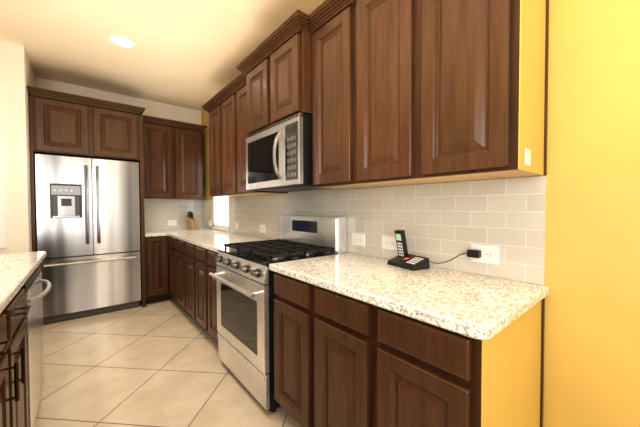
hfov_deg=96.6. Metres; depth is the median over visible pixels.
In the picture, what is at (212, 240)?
countertop
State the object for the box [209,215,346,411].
range
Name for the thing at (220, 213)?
window
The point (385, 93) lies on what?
upper cabinet
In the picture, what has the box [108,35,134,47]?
recessed light
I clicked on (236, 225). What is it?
electrical outlet
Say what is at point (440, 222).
tile backsplash
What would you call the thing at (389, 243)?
electrical outlet
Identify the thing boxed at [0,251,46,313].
countertop
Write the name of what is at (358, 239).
electrical outlet
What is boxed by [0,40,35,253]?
wall
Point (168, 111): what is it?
wall
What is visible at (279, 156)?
microwave
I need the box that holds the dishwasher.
[26,266,43,425]
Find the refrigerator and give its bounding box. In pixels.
[35,154,140,324]
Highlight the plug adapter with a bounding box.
[467,249,480,257]
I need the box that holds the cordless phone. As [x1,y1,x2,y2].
[387,229,429,270]
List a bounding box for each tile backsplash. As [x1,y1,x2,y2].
[144,199,199,229]
[200,176,545,284]
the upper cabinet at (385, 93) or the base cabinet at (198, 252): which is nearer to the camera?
the upper cabinet at (385, 93)
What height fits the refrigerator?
1.805 m
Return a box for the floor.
[34,295,301,426]
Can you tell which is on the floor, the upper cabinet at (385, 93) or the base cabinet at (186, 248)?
the base cabinet at (186, 248)
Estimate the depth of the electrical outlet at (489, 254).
1.34 m
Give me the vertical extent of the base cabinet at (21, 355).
0.876 m
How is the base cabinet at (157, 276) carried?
on the floor
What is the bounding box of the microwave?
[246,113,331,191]
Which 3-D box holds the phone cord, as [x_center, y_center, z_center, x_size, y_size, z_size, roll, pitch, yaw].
[0.651,0.228,1.458,0.034,0.073,0.190,-1,2,-40]
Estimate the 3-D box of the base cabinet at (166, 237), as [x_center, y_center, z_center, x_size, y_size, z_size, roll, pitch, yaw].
[-1.723,0.725,3.915,0.643,0.876,0.154,-1,2,-40]
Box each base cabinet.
[0,282,33,426]
[145,236,168,303]
[165,236,168,267]
[169,237,176,300]
[173,238,184,308]
[181,241,192,316]
[193,245,204,328]
[205,249,217,341]
[273,272,544,426]
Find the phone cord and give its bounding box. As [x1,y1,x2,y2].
[429,253,466,263]
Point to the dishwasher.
(36, 279)
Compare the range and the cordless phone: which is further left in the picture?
the range
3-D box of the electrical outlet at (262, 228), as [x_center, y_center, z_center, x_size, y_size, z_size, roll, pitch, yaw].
[-0.614,0.164,3.044,0.008,0.088,0.124,-1,2,-40]
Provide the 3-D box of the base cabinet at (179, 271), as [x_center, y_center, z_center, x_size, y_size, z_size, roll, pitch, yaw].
[-1.343,0.734,3.456,0.643,0.876,0.360,-1,2,-40]
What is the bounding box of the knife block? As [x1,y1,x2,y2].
[186,211,197,228]
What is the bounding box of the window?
[212,197,228,230]
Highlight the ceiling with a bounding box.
[0,0,324,110]
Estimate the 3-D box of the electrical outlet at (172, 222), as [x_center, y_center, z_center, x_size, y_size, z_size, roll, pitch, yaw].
[-2.247,0.143,4.335,0.124,0.088,0.008,-1,2,-40]
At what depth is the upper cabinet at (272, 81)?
2.02 m
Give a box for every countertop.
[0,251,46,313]
[145,228,271,252]
[269,252,548,339]
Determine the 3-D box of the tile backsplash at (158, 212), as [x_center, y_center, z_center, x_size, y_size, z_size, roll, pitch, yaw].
[-2.265,0.012,4.329,0.870,0.454,0.009,-1,2,-40]
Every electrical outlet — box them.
[168,220,176,225]
[234,222,238,228]
[260,225,265,232]
[352,233,364,246]
[382,235,397,250]
[471,244,498,264]
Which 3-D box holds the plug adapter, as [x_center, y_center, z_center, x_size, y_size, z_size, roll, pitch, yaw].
[0.742,0.193,1.372,0.033,0.036,0.055,-1,2,-40]
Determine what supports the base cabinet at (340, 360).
on the floor
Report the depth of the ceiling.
2.64 m
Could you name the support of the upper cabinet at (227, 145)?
attached to the wall at (592, 322)
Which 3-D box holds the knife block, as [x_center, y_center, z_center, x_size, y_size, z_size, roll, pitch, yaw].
[-1.957,0.101,4.359,0.139,0.273,0.100,0,1,25]
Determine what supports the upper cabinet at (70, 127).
attached to the wall at (168, 111)
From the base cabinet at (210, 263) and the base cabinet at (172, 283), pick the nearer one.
the base cabinet at (210, 263)
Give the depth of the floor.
2.09 m
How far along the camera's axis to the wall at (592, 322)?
1.08 m
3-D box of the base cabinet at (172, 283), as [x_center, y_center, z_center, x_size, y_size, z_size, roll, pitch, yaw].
[-1.566,0.729,3.725,0.643,0.876,0.339,-1,2,-40]
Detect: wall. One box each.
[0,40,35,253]
[35,77,201,229]
[201,0,639,426]
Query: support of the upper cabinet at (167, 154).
attached to the wall at (168, 111)
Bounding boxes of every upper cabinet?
[31,90,142,161]
[139,118,202,199]
[206,80,287,196]
[242,20,301,135]
[298,0,548,188]
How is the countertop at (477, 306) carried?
on the base cabinet at (340, 360)

